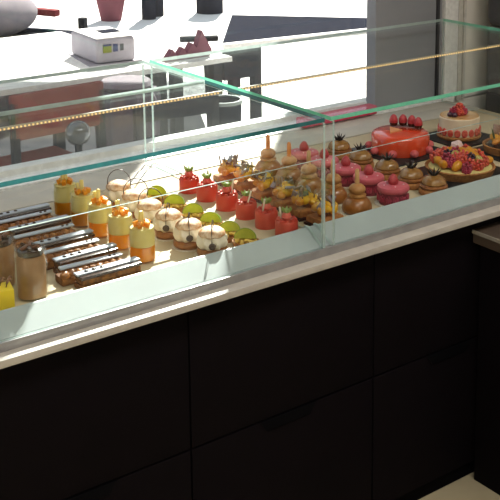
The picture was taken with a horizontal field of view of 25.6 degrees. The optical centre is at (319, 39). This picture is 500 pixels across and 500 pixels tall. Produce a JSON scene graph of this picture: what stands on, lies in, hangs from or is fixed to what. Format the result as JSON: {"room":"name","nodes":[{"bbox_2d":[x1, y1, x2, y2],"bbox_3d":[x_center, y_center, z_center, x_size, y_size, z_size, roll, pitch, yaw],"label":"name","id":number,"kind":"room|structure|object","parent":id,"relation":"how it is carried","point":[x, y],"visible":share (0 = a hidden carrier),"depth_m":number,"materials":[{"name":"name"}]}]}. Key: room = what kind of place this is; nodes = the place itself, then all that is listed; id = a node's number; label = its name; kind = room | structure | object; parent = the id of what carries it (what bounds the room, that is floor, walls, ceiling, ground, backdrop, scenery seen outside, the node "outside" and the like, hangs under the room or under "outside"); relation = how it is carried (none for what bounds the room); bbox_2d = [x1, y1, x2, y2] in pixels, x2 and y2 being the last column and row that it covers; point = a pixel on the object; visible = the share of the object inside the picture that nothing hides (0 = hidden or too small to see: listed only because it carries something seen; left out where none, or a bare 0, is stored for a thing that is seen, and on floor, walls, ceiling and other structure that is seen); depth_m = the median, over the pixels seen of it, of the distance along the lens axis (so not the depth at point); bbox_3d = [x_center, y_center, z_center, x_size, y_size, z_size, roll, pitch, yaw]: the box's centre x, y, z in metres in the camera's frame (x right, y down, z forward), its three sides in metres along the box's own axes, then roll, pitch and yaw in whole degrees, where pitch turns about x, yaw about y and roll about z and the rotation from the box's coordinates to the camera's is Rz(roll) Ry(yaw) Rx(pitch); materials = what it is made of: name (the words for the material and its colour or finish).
{"room":"food shop","nodes":[
{"label":"food shop","id":0,"kind":"room"},
{"bbox_2d":[419,472,499,499],"bbox_3d":[0.433,1.583,1.645,5.200,0.100,4.400,-8,13,-38],"label":"floor","id":1,"kind":"structure","parent":0,"point":[466,487],"depth_m":3.07,"materials":[{"name":"beige"}]},
{"bbox_2d":[0,312,191,499],"bbox_3d":[-0.764,0.945,2.659,0.548,0.788,0.828,-8,13,-38],"label":"base cabinet","id":2,"kind":"object","parent":1,"relation":"on","point":[106,418],"visible":0.6,"depth_m":2.34,"materials":[{"name":"black laminate"}]},
{"bbox_2d":[187,255,373,499],"bbox_3d":[-0.332,0.883,2.995,0.548,0.788,0.828,-8,13,-38],"label":"base cabinet","id":3,"kind":"object","parent":1,"relation":"on","point":[280,380],"visible":0.54,"depth_m":2.66,"materials":[{"name":"black laminate"}]},
{"bbox_2d":[0,101,499,368],"bbox_3d":[-0.336,0.458,2.921,2.800,0.070,0.922,-8,13,-38],"label":"display base","id":4,"kind":"object","parent":3,"relation":"on","point":[170,270],"visible":0.59,"depth_m":2.65,"materials":[{"name":"stone"}]},
{"bbox_2d":[0,275,14,310],"bbox_3d":[-0.664,0.530,2.282,0.054,0.068,0.050,-5,12,-26],"label":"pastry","id":5,"kind":"object","parent":4,"relation":"on","point":[7,300],"visible":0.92,"depth_m":2.27,"materials":[{"name":"food"}]},
{"bbox_2d":[0,231,15,284],"bbox_3d":[-0.701,0.481,2.403,0.067,0.121,0.067,-3,11,-17],"label":"jar","id":6,"kind":"object","parent":4,"relation":"on","point":[7,264],"visible":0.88,"depth_m":2.38,"materials":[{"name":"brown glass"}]},
{"bbox_2d":[0,203,50,225],"bbox_3d":[-0.761,0.450,2.794,0.155,0.040,0.042,-8,13,-39],"label":"bar","id":7,"kind":"object","parent":4,"relation":"on","point":[45,206],"visible":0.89,"depth_m":2.79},
{"bbox_2d":[0,209,52,235],"bbox_3d":[-0.742,0.460,2.747,0.156,0.038,0.045,-8,13,-38],"label":"bar","id":8,"kind":"object","parent":4,"relation":"on","point":[3,227],"visible":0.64,"depth_m":2.74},
{"bbox_2d":[14,240,47,299],"bbox_3d":[-0.618,0.492,2.345,0.067,0.121,0.067,-8,13,-38],"label":"jar","id":9,"kind":"object","parent":4,"relation":"on","point":[30,260],"visible":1,"depth_m":2.32,"materials":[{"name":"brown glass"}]},
{"bbox_2d":[8,214,70,241],"bbox_3d":[-0.690,0.466,2.706,0.155,0.040,0.042,-8,13,-39],"label":"bar","id":10,"kind":"object","parent":4,"relation":"on","point":[67,220],"visible":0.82,"depth_m":2.69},
{"bbox_2d":[12,223,75,252],"bbox_3d":[-0.665,0.478,2.650,0.156,0.038,0.045,-8,13,-37],"label":"bar","id":11,"kind":"object","parent":4,"relation":"on","point":[64,231],"visible":0.62,"depth_m":2.64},
{"bbox_2d":[52,174,75,215],"bbox_3d":[-0.666,0.397,2.865,0.065,0.119,0.065,-4,11,-18],"label":"dessert","id":12,"kind":"object","parent":4,"relation":"on","point":[64,187],"visible":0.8,"depth_m":2.85,"materials":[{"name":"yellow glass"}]},
{"bbox_2d":[33,228,94,255],"bbox_3d":[-0.610,0.485,2.606,0.155,0.040,0.042,-8,13,-39],"label":"bar","id":13,"kind":"object","parent":4,"relation":"on","point":[87,234],"visible":0.69,"depth_m":2.60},
{"bbox_2d":[43,238,99,269],"bbox_3d":[-0.583,0.497,2.547,0.156,0.038,0.045,-8,13,-38],"label":"bar","id":14,"kind":"object","parent":4,"relation":"on","point":[49,262],"visible":0.53,"depth_m":2.54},
{"bbox_2d":[71,179,93,225],"bbox_3d":[-0.604,0.411,2.788,0.065,0.119,0.065,4,11,21],"label":"dessert","id":15,"kind":"object","parent":4,"relation":"on","point":[82,196],"visible":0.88,"depth_m":2.77,"materials":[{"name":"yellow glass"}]},
{"bbox_2d":[52,242,118,273],"bbox_3d":[-0.537,0.502,2.515,0.155,0.040,0.042,-9,14,-40],"label":"bar","id":16,"kind":"object","parent":4,"relation":"on","point":[109,248],"visible":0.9,"depth_m":2.50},
{"bbox_2d":[55,252,122,286],"bbox_3d":[-0.513,0.513,2.461,0.156,0.038,0.045,-8,13,-36],"label":"bar","id":17,"kind":"object","parent":4,"relation":"on","point":[66,278],"visible":0.64,"depth_m":2.44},
{"bbox_2d":[87,189,111,236],"bbox_3d":[-0.544,0.425,2.713,0.065,0.119,0.065,-6,12,-28],"label":"jar","id":18,"kind":"object","parent":4,"relation":"on","point":[98,220],"visible":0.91,"depth_m":2.69,"materials":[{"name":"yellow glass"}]},
{"bbox_2d":[74,256,141,288],"bbox_3d":[-0.469,0.517,2.430,0.155,0.040,0.042,-8,13,-39],"label":"bar","id":19,"kind":"object","parent":4,"relation":"on","point":[128,266],"visible":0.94,"depth_m":2.41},
{"bbox_2d":[108,199,133,248],"bbox_3d":[-0.480,0.440,2.633,0.065,0.119,0.065,2,11,11],"label":"jar","id":20,"kind":"object","parent":4,"relation":"on","point":[120,220],"visible":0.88,"depth_m":2.61,"materials":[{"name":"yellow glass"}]},
{"bbox_2d":[128,210,156,261],"bbox_3d":[-0.414,0.455,2.551,0.065,0.119,0.065,-8,13,-38],"label":"jar","id":21,"kind":"object","parent":4,"relation":"on","point":[142,233],"visible":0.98,"depth_m":2.53,"materials":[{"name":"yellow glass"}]},
{"bbox_2d":[146,185,168,203],"bbox_3d":[-0.442,0.415,2.964,0.066,0.047,0.066,-10,14,-42],"label":"tart","id":22,"kind":"object","parent":4,"relation":"on","point":[151,192],"visible":0.66,"depth_m":2.96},
{"bbox_2d":[0,61,324,341],"bbox_3d":[-0.830,0.364,2.523,1.460,0.324,0.876,-8,13,-38],"label":"glass display case","id":23,"kind":"object","parent":4,"relation":"on","point":[197,81],"visible":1,"depth_m":2.66,"materials":[{"name":"clear"}]},
{"bbox_2d":[155,237,173,241],"bbox_3d":[-0.375,0.484,2.717,0.085,0.001,0.085,-8,13,-38],"label":"doily","id":24,"kind":"object","parent":4,"relation":"on","point":[155,237],"visible":0.23,"depth_m":2.68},
{"bbox_2d":[152,202,182,239],"bbox_3d":[-0.375,0.440,2.707,0.077,0.089,0.079,-10,14,-44],"label":"cream puff","id":25,"kind":"object","parent":24,"relation":"on","point":[165,219],"visible":0.83,"depth_m":2.68,"materials":[{"name":"food"}]},
{"bbox_2d":[163,194,186,212],"bbox_3d":[-0.383,0.429,2.891,0.066,0.047,0.066,-7,13,-34],"label":"tart","id":26,"kind":"object","parent":4,"relation":"on","point":[176,201],"visible":0.83,"depth_m":2.88,"materials":[{"name":"food"}]},
{"bbox_2d":[171,244,196,251],"bbox_3d":[-0.317,0.497,2.650,0.085,0.001,0.085,-8,13,-38],"label":"doily","id":27,"kind":"object","parent":4,"relation":"on","point":[172,245],"visible":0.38,"depth_m":2.62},
{"bbox_2d":[173,212,202,249],"bbox_3d":[-0.316,0.453,2.639,0.079,0.089,0.077,8,13,36],"label":"cream puff","id":28,"kind":"object","parent":27,"relation":"on","point":[185,231],"visible":0.88,"depth_m":2.62,"materials":[{"name":"food"}]},
{"bbox_2d":[179,165,198,193],"bbox_3d":[-0.364,0.385,3.053,0.056,0.074,0.056,1,11,6],"label":"cake","id":29,"kind":"object","parent":4,"relation":"on","point":[189,180],"visible":0.96,"depth_m":3.04,"materials":[{"name":"food"}]},
{"bbox_2d":[181,203,204,220],"bbox_3d":[-0.327,0.442,2.821,0.066,0.047,0.066,9,14,41],"label":"tart","id":30,"kind":"object","parent":4,"relation":"on","point":[196,211],"visible":0.74,"depth_m":2.81,"materials":[{"name":"food"}]},
{"bbox_2d":[196,170,217,202],"bbox_3d":[-0.308,0.397,2.985,0.058,0.077,0.058,-4,11,-20],"label":"cake","id":31,"kind":"object","parent":4,"relation":"on","point":[206,194],"visible":0.91,"depth_m":2.97,"materials":[{"name":"food"}]},
{"bbox_2d":[200,212,222,226],"bbox_3d":[-0.274,0.454,2.755,0.066,0.047,0.066,-6,12,-30],"label":"tart","id":32,"kind":"object","parent":4,"relation":"on","point":[206,218],"visible":0.62,"depth_m":2.75,"materials":[{"name":"food"}]},
{"bbox_2d":[211,154,239,186],"bbox_3d":[-0.258,0.367,3.128,0.080,0.082,0.074,-9,14,-40],"label":"tart","id":33,"kind":"object","parent":4,"relation":"on","point":[226,169],"visible":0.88,"depth_m":3.11,"materials":[{"name":"food"}]},
{"bbox_2d":[216,180,237,211],"bbox_3d":[-0.247,0.410,2.911,0.059,0.078,0.059,9,14,42],"label":"cake","id":34,"kind":"object","parent":4,"relation":"on","point":[226,198],"visible":0.96,"depth_m":2.89,"materials":[{"name":"food"}]},
{"bbox_2d":[220,221,239,242],"bbox_3d":[-0.222,0.466,2.691,0.066,0.047,0.066,-10,14,-43],"label":"tart","id":35,"kind":"object","parent":4,"relation":"on","point":[230,227],"visible":0.59,"depth_m":2.68,"materials":[{"name":"food"}]},
{"bbox_2d":[230,160,255,195],"bbox_3d":[-0.203,0.381,3.061,0.081,0.081,0.079,-7,12,-33],"label":"tart","id":36,"kind":"object","parent":4,"relation":"on","point":[246,183],"visible":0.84,"depth_m":3.04,"materials":[{"name":"food"}]},
{"bbox_2d":[232,228,258,246],"bbox_3d":[-0.180,0.475,2.641,0.066,0.047,0.066,-8,13,-38],"label":"tart","id":37,"kind":"object","parent":4,"relation":"on","point":[242,236],"visible":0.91,"depth_m":2.63,"materials":[{"name":"food"}]},
{"bbox_2d":[236,189,256,220],"bbox_3d":[-0.191,0.424,2.845,0.056,0.074,0.056,3,11,15],"label":"cake","id":38,"kind":"object","parent":4,"relation":"on","point":[246,206],"visible":0.99,"depth_m":2.83,"materials":[{"name":"food"}]},
{"bbox_2d":[249,169,275,203],"bbox_3d":[-0.150,0.391,2.994,0.080,0.084,0.074,-9,14,-40],"label":"tart","id":39,"kind":"object","parent":4,"relation":"on","point":[262,181],"visible":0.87,"depth_m":2.97,"materials":[{"name":"food"}]},
{"bbox_2d":[255,196,277,229],"bbox_3d":[-0.136,0.434,2.777,0.059,0.078,0.059,-2,11,-11],"label":"cake","id":40,"kind":"object","parent":4,"relation":"on","point":[266,215],"visible":0.97,"depth_m":2.76,"materials":[{"name":"food"}]},
{"bbox_2d":[267,174,298,212],"bbox_3d":[-0.093,0.403,2.924,0.080,0.086,0.080,-10,14,-43],"label":"tart","id":41,"kind":"object","parent":4,"relation":"on","point":[282,190],"visible":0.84,"depth_m":2.91,"materials":[{"name":"food"}]},
{"bbox_2d":[275,206,297,235],"bbox_3d":[-0.083,0.447,2.711,0.058,0.076,0.058,-8,13,-38],"label":"cake","id":42,"kind":"object","parent":4,"relation":"on","point":[284,223],"visible":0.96,"depth_m":2.70,"materials":[{"name":"food"}]},
{"bbox_2d":[287,185,316,221],"bbox_3d":[-0.041,0.416,2.858,0.080,0.084,0.074,-7,13,-35],"label":"tart","id":43,"kind":"object","parent":4,"relation":"on","point":[303,199],"visible":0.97,"depth_m":2.84,"materials":[{"name":"food"}]},
{"bbox_2d":[304,190,343,225],"bbox_3d":[0.012,0.430,2.792,0.080,0.081,0.074,-9,14,-41],"label":"tart","id":44,"kind":"object","parent":4,"relation":"on","point":[315,217],"visible":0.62,"depth_m":2.78,"materials":[{"name":"food"}]},
{"bbox_2d":[149,18,499,245],"bbox_3d":[0.242,0.211,3.354,1.233,0.324,0.874,-8,13,-38],"label":"glass display case","id":45,"kind":"object","parent":4,"relation":"on","point":[154,61],"visible":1,"depth_m":3.13,"materials":[{"name":"clear"}]},
{"bbox_2d":[327,134,351,159],"bbox_3d":[0.059,0.322,3.383,0.084,0.080,0.084,5,12,27],"label":"cake","id":46,"kind":"object","parent":4,"relation":"on","point":[342,146],"visible":0.85,"depth_m":3.36,"materials":[{"name":"food"}]},
{"bbox_2d":[349,142,373,170],"bbox_3d":[0.121,0.342,3.275,0.084,0.080,0.084,-7,13,-34],"label":"cake","id":47,"kind":"object","parent":4,"relation":"on","point":[362,158],"visible":0.71,"depth_m":3.25,"materials":[{"name":"food"}]},
{"bbox_2d":[374,200,383,206],"bbox_3d":[0.197,0.439,2.961,0.101,0.001,0.101,-8,13,-38],"label":"doily","id":48,"kind":"object","parent":4,"relation":"on","point":[376,202],"visible":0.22,"depth_m":2.95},
{"bbox_2d":[377,174,409,205],"bbox_3d":[0.197,0.399,2.954,0.089,0.080,0.090,-8,13,-38],"label":"cake","id":49,"kind":"object","parent":48,"relation":"on","point":[391,191],"visible":0.94,"depth_m":2.93,"materials":[{"name":"food"}]},
{"bbox_2d":[374,152,400,180],"bbox_3d":[0.195,0.359,3.178,0.084,0.080,0.084,-1,10,-5],"label":"cake","id":50,"kind":"object","parent":4,"relation":"on","point":[387,166],"visible":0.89,"depth_m":3.15,"materials":[{"name":"food"}]},
{"bbox_2d":[352,145,439,166],"bbox_3d":[0.255,0.349,3.445,0.235,0.004,0.235,-8,13,-38],"label":"cake board","id":51,"kind":"object","parent":4,"relation":"on","point":[400,161],"visible":0.06,"depth_m":3.36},
{"bbox_2d":[365,114,433,158],"bbox_3d":[0.250,0.296,3.439,0.218,0.100,0.218,-8,13,-38],"label":"cake","id":52,"kind":"object","parent":51,"relation":"on","point":[394,132],"visible":0.93,"depth_m":3.39,"materials":[{"name":"food"}]},
{"bbox_2d":[389,114,397,125],"bbox_3d":[0.235,0.254,3.494,0.027,0.037,0.027,-8,13,-38],"label":"raspberry","id":53,"kind":"object","parent":52,"relation":"on","point":[393,120],"depth_m":3.49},
{"bbox_2d":[414,117,422,128],"bbox_3d":[0.310,0.261,3.459,0.027,0.037,0.027,-8,13,-38],"label":"raspberry","id":54,"kind":"object","parent":52,"relation":"on","point":[418,123],"depth_m":3.45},
{"bbox_2d":[397,159,423,189],"bbox_3d":[0.258,0.374,3.099,0.084,0.080,0.084,4,11,23],"label":"cake","id":55,"kind":"object","parent":4,"relation":"on","point":[413,176],"visible":0.88,"depth_m":3.08,"materials":[{"name":"food"}]},
{"bbox_2d":[419,168,447,194],"bbox_3d":[0.315,0.386,3.032,0.084,0.080,0.084,-8,13,-38],"label":"cake","id":56,"kind":"object","parent":4,"relation":"on","point":[433,182],"visible":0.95,"depth_m":3.01,"materials":[{"name":"food"}]},
{"bbox_2d":[418,166,499,187],"bbox_3d":[0.412,0.392,3.212,0.270,0.004,0.235,-8,13,-38],"label":"cake board","id":57,"kind":"object","parent":4,"relation":"on","point":[423,168],"visible":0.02,"depth_m":3.20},
{"bbox_2d":[425,140,495,182],"bbox_3d":[0.410,0.345,3.206,0.208,0.090,0.208,-8,13,-38],"label":"tart","id":58,"kind":"object","parent":57,"relation":"on","point":[458,162],"visible":1,"depth_m":3.15,"materials":[{"name":"food"}]},
{"bbox_2d":[429,131,489,146],"bbox_3d":[0.459,0.320,3.603,0.200,0.004,0.200,-8,13,-38],"label":"cake board","id":59,"kind":"object","parent":4,"relation":"on","point":[433,137],"visible":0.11,"depth_m":3.56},
{"bbox_2d":[437,103,480,141],"bbox_3d":[0.457,0.260,3.597,0.146,0.114,0.146,-8,13,-38],"label":"cake","id":60,"kind":"object","parent":59,"relation":"on","point":[458,115],"visible":0.98,"depth_m":3.55,"materials":[{"name":"beige food"}]},
{"bbox_2d":[475,146,499,161],"bbox_3d":[0.595,0.351,3.433,0.200,0.004,0.200,-8,13,-38],"label":"cake board","id":61,"kind":"object","parent":4,"relation":"on","point":[496,158],"visible":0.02,"depth_m":3.39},
{"bbox_2d":[482,124,499,156],"bbox_3d":[0.591,0.306,3.430,0.166,0.085,0.166,-8,13,-38],"label":"tart","id":62,"kind":"object","parent":61,"relation":"on","point":[491,145],"visible":1,"depth_m":3.41,"materials":[{"name":"brown food"}]},
{"bbox_3d":[0.097,0.452,2.890,0.094,0.001,0.094,-8,13,-38],"label":"doily","id":63,"kind":"object","parent":4,"relation":"on","visible":0},
{"bbox_2d":[342,168,371,214],"bbox_3d":[0.097,0.394,2.879,0.081,0.118,0.081,-8,13,-38],"label":"pastry","id":64,"kind":"object","parent":63,"relation":"on","point":[356,201],"visible":0.98,"depth_m":2.86,"materials":[{"name":"food"}]},
{"bbox_3d":[0.135,0.424,3.047,0.101,0.001,0.101,-8,13,-38],"label":"doily","id":65,"kind":"object","parent":4,"relation":"on","visible":0},
{"bbox_2d":[353,164,384,195],"bbox_3d":[0.134,0.383,3.039,0.090,0.080,0.089,0,10,0],"label":"cake","id":66,"kind":"object","parent":65,"relation":"on","point":[368,177],"visible":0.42,"depth_m":3.01,"materials":[{"name":"food"}]},
{"bbox_3d":[-0.255,0.507,2.596,0.085,0.001,0.085,-8,13,-38],"label":"doily","id":67,"kind":"object","parent":4,"relation":"on","visible":0},
{"bbox_2d":[196,220,227,255],"bbox_3d":[-0.254,0.463,2.586,0.079,0.089,0.077,9,14,40],"label":"cream puff","id":68,"kind":"object","parent":67,"relation":"on","point":[211,238],"visible":0.98,"depth_m":2.57,"materials":[{"name":"food"}]},
{"bbox_3d":[0.073,0.409,3.128,0.101,0.001,0.101,-8,13,-38],"label":"doily","id":69,"kind":"object","parent":4,"relation":"on","visible":0},
{"bbox_2d":[330,156,360,186],"bbox_3d":[0.073,0.368,3.121,0.089,0.080,0.090,8,13,38],"label":"cake","id":70,"kind":"object","parent":69,"relation":"on","point":[345,168],"visible":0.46,"depth_m":3.09,"materials":[{"name":"food"}]},
{"bbox_3d":[0.035,0.437,2.974,0.094,0.001,0.094,-8,13,-38],"label":"doily","id":71,"kind":"object","parent":4,"relation":"on","visible":0},
{"bbox_2d":[319,159,347,204],"bbox_3d":[0.035,0.379,2.963,0.081,0.118,0.081,3,11,17],"label":"pastry","id":72,"kind":"object","parent":71,"relation":"on","point":[340,192],"visible":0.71,"depth_m":2.95,"materials":[{"name":"food"}]},
{"bbox_3d":[-0.031,0.421,3.060,0.094,0.001,0.094,-8,13,-38],"label":"doily","id":73,"kind":"object","parent":4,"relation":"on","visible":0},
{"bbox_2d":[297,150,320,193],"bbox_3d":[-0.031,0.363,3.049,0.081,0.118,0.081,-3,11,-17],"label":"pastry","id":74,"kind":"object","parent":73,"relation":"on","point":[308,176],"visible":0.87,"depth_m":3.03,"materials":[{"name":"food"}]},
{"bbox_3d":[-0.485,0.457,2.866,0.085,0.001,0.085,-8,13,-38],"label":"doily","id":75,"kind":"object","parent":4,"relation":"on","visible":0},
{"bbox_2d":[120,178,147,218],"bbox_3d":[-0.485,0.406,2.857,0.075,0.101,0.075,-2,11,-13],"label":"cream puff","id":76,"kind":"object","parent":75,"relation":"on","point":[130,195],"visible":0.62,"depth_m":2.83,"materials":[{"name":"food"}]},
{"bbox_3d":[-0.152,0.392,3.217,0.094,0.001,0.094,-8,13,-38],"label":"doily","id":77,"kind":"object","parent":4,"relation":"on","visible":0},
{"bbox_2d":[255,135,280,176],"bbox_3d":[-0.152,0.334,3.206,0.081,0.118,0.081,1,10,4],"label":"pastry","id":78,"kind":"object","parent":77,"relation":"on","point":[267,161],"visible":0.87,"depth_m":3.19,"materials":[{"name":"food"}]},
{"bbox_3d":[0.012,0.395,3.202,0.101,0.001,0.101,-8,13,-38],"label":"doily","id":79,"kind":"object","parent":4,"relation":"on","visible":0},
{"bbox_2d":[311,149,338,178],"bbox_3d":[0.013,0.355,3.195,0.089,0.080,0.090,-2,11,-13],"label":"cake","id":80,"kind":"object","parent":79,"relation":"on","point":[328,158],"visible":0.36,"depth_m":3.17,"materials":[{"name":"food"}]},
{"bbox_3d":[-0.433,0.471,2.789,0.085,0.001,0.085,-8,13,-38],"label":"doily","id":81,"kind":"object","parent":4,"relation":"on","visible":0},
{"bbox_2d":[134,187,163,223],"bbox_3d":[-0.433,0.421,2.780,0.075,0.101,0.075,-1,10,-5],"label":"cream puff","id":82,"kind":"object","parent":81,"relation":"on","point":[149,207],"visible":0.6,"depth_m":2.76,"materials":[{"name":"food"}]},
{"bbox_3d":[-0.541,0.443,2.944,0.085,0.001,0.085,-8,13,-38],"label":"doily","id":83,"kind":"object","parent":4,"relation":"on","visible":0},
{"bbox_2d":[103,169,131,207],"bbox_3d":[-0.541,0.392,2.934,0.074,0.101,0.074,0,10,1],"label":"cream puff","id":84,"kind":"object","parent":83,"relation":"on","point":[113,191],"visible":0.64,"depth_m":2.91,"materials":[{"name":"food"}]},
{"bbox_3d":[-0.088,0.406,3.141,0.094,0.001,0.094,-8,13,-38],"label":"doily","id":85,"kind":"object","parent":4,"relation":"on","visible":0},
{"bbox_2d":[275,142,301,180],"bbox_3d":[-0.088,0.348,3.130,0.081,0.118,0.081,-8,13,-38],"label":"pastry","id":86,"kind":"object","parent":85,"relation":"on","point":[288,160],"visible":0.74,"depth_m":3.11,"materials":[{"name":"food"}]},
{"bbox_3d":[-0.048,0.381,3.279,0.101,0.001,0.101,-8,13,-38],"label":"doily","id":87,"kind":"object","parent":4,"relation":"on","visible":0},
{"bbox_2d":[291,141,318,170],"bbox_3d":[-0.047,0.341,3.271,0.090,0.080,0.089,5,12,25],"label":"cake","id":88,"kind":"object","parent":87,"relation":"on","point":[300,153],"visible":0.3,"depth_m":3.25,"materials":[{"name":"food"}]},
{"bbox_2d":[371,216,499,499],"bbox_3d":[0.099,0.821,3.330,0.548,0.788,0.828,-8,13,-38],"label":"base cabinet","id":89,"kind":"object","parent":1,"relation":"on","point":[426,291],"visible":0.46,"depth_m":2.96,"materials":[{"name":"black laminate"}]},
{"bbox_2d":[472,221,499,494],"bbox_3d":[0.949,0.913,2.924,0.662,0.755,0.880,-8,13,-38],"label":"base cabinet","id":90,"kind":"object","parent":1,"relation":"on","point":[487,424],"depth_m":3.03,"materials":[{"name":"black laminate"}]},
{"bbox_2d":[485,0,499,113],"bbox_3d":[0.890,0.229,4.246,0.430,1.620,0.316,-8,13,-38],"label":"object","id":91,"kind":"object","parent":1,"relation":"on","point":[493,96],"visible":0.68,"depth_m":4.19,"materials":[{"name":"metal"}]},
{"bbox_2d":[452,0,492,109],"bbox_3d":[-0.930,-0.281,3.057,5.000,3.055,0.100,-8,13,-38],"label":"wall","id":92,"kind":"structure","parent":0,"point":[476,62],"depth_m":4.29,"materials":[{"name":"grey paint"}]},
{"bbox_2d":[0,0,458,191],"bbox_3d":[-0.715,-0.484,3.147,3.092,1.798,0.130,-8,13,-38],"label":"window","id":93,"kind":"structure","parent":92,"relation":"in","point":[419,79],"depth_m":3.96,"materials":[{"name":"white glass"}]},
{"bbox_2d":[296,103,376,127],"bbox_3d":[0.061,0.264,3.834,0.330,0.031,0.045,-8,13,-38],"label":"tray","id":94,"kind":"object","parent":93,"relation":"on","point":[301,119],"visible":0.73,"depth_m":3.83,"materials":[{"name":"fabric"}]},
{"bbox_2d":[455,0,466,99],"bbox_3d":[0.544,-0.654,4.098,0.046,1.800,0.014,-8,13,-38],"label":"trim","id":95,"kind":"structure","parent":92,"relation":"attached to","point":[462,3],"depth_m":4.22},
{"label":"outside","id":96,"kind":"structure","parent":0,"visible":0},
{"bbox_2d":[29,0,366,126],"bbox_3d":[-3.250,-0.282,11.624,30.000,0.100,16.000,-8,13,-38],"label":"floor","id":97,"kind":"structure","parent":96,"point":[279,62],"depth_m":9.89,"materials":[{"name":"white"}]},
{"bbox_2d":[0,91,205,156],"bbox_3d":[-2.489,0.901,4.913,5.750,0.006,4.340,-8,13,-38],"label":"paving","id":98,"kind":"object","parent":97,"relation":"on","point":[195,121],"visible":0.09,"depth_m":6.58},
{"bbox_2d":[0,0,87,120],"bbox_3d":[-2.113,-0.109,7.405,0.737,1.090,0.930,4,11,19],"label":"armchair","id":99,"kind":"object","parent":98,"relation":"on","point":[16,16],"visible":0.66,"depth_m":7.42,"materials":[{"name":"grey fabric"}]},
{"bbox_2d":[0,0,37,37],"bbox_3d":[-2.187,-0.171,7.437,0.404,0.301,0.718,4,11,19],"label":"cushion","id":100,"kind":"object","parent":99,"relation":"on","point":[16,16],"depth_m":7.36,"materials":[{"name":"fabric"}]},
{"bbox_2d":[0,81,105,166],"bbox_3d":[-1.150,0.566,4.458,0.400,0.830,0.425,-9,14,-41],"label":"chair","id":101,"kind":"object","parent":98,"relation":"on","point":[95,88],"visible":0.47,"depth_m":4.25,"materials":[{"name":"paint"}]},
{"bbox_2d":[65,120,90,152],"bbox_3d":[-0.794,0.691,3.669,0.120,0.870,0.120,-8,13,-38],"label":"globe lamp","id":102,"kind":"object","parent":98,"relation":"on","point":[77,132],"visible":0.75,"depth_m":3.57,"materials":[{"name":"glass"}]},
{"bbox_2d":[0,31,169,149],"bbox_3d":[-1.639,0.512,4.863,1.610,0.790,1.120,-8,13,-38],"label":"table","id":103,"kind":"object","parent":98,"relation":"on","point":[42,53],"visible":0.47,"depth_m":4.85,"materials":[{"name":"metal"}]},
{"bbox_2d":[68,26,141,66],"bbox_3d":[-1.000,0.021,5.010,0.255,0.122,0.325,-7,13,-34],"label":"box","id":104,"kind":"object","parent":103,"relation":"on","point":[105,45],"visible":1,"depth_m":4.91,"materials":[{"name":"plastic"}]},
{"bbox_2d":[95,75,160,148],"bbox_3d":[-0.806,0.554,4.634,0.323,0.790,0.318,7,13,34],"label":"stool","id":105,"kind":"object","parent":98,"relation":"on","point":[119,124],"visible":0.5,"depth_m":4.47,"materials":[{"name":"fabric"}]},
{"bbox_2d":[101,75,153,92],"bbox_3d":[-0.809,0.181,4.561,0.229,0.030,0.230,7,13,34],"label":"cushion","id":106,"kind":"object","parent":105,"relation":"on","point":[120,83],"depth_m":4.50,"materials":[{"name":"fabric"}]},
{"bbox_2d":[133,94,218,140],"bbox_3d":[-0.459,0.645,4.174,0.360,0.782,0.395,-7,12,-32],"label":"bench","id":107,"kind":"object","parent":98,"relation":"on","point":[207,104],"visible":0.18,"depth_m":4.25,"materials":[{"name":"stone"}]},
{"bbox_2d":[134,38,231,133],"bbox_3d":[-0.755,0.420,5.471,0.340,0.750,0.650,-8,13,-38],"label":"side table","id":108,"kind":"object","parent":98,"relation":"on","point":[156,48],"visible":0.35,"depth_m":5.26,"materials":[{"name":"metal"}]},
{"bbox_2d":[162,29,211,62],"bbox_3d":[-0.633,0.024,5.192,0.260,0.130,0.040,-8,13,-38],"label":"folded napkin","id":109,"kind":"object","parent":108,"relation":"on","point":[200,44],"visible":0.91,"depth_m":5.21,"materials":[{"name":"red fabric"}]},
{"bbox_2d":[179,35,217,92],"bbox_3d":[-0.607,0.373,5.545,0.196,0.816,0.045,-5,12,-26],"label":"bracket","id":110,"kind":"object","parent":98,"relation":"on","point":[209,38],"visible":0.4,"depth_m":5.49,"materials":[{"name":"metal"}]},
{"bbox_2d":[206,95,242,126],"bbox_3d":[-0.405,0.592,4.676,0.160,0.700,0.160,-8,13,-38],"label":"waste bin","id":111,"kind":"object","parent":98,"relation":"on","point":[229,105],"visible":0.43,"depth_m":4.57,"materials":[{"name":"metal"}]},
{"bbox_2d":[96,0,124,21],"bbox_3d":[-2.076,-0.376,10.865,0.350,0.360,0.350,-8,13,-38],"label":"planter pot","id":112,"kind":"object","parent":97,"relation":"on","point":[109,10],"visible":1,"depth_m":10.78,"materials":[{"name":"red ceramic"}]},
{"bbox_2d":[141,0,155,19],"bbox_3d":[-1.711,-0.457,10.923,0.148,0.500,0.148,-8,13,-38],"label":"bollard","id":113,"kind":"object","parent":97,"relation":"on","point":[148,6],"visible":1,"depth_m":10.90,"materials":[{"name":"stone"}]},
{"bbox_2d":[155,0,163,16],"bbox_3d":[-1.680,-0.469,11.127,0.191,0.450,0.191,-8,13,-38],"label":"bollard","id":114,"kind":"object","parent":97,"relation":"on","point":[159,3],"visible":0.46,"depth_m":11.09,"materials":[{"name":"stone"}]},
{"bbox_2d":[167,81,204,98],"bbox_3d":[-1.137,0.373,7.764,0.763,0.012,0.868,-4,11,-23],"label":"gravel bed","id":115,"kind":"object","parent":97,"relation":"on","point":[200,88],"depth_m":7.80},
{"bbox_2d":[196,0,222,14],"bbox_3d":[-1.143,-0.492,11.333,0.297,0.420,0.297,-8,13,-38],"label":"bollard","id":116,"kind":"object","parent":97,"relation":"on","point":[207,7],"visible":1,"depth_m":11.24,"materials":[{"name":"stone"}]},
{"bbox_2d":[222,15,366,118],"bbox_3d":[0.086,0.266,6.197,1.789,0.790,0.806,-6,12,-31],"label":"table","id":117,"kind":"object","parent":97,"relation":"on","point":[242,30],"visible":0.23,"depth_m":5.76,"materials":[{"name":"metal"}]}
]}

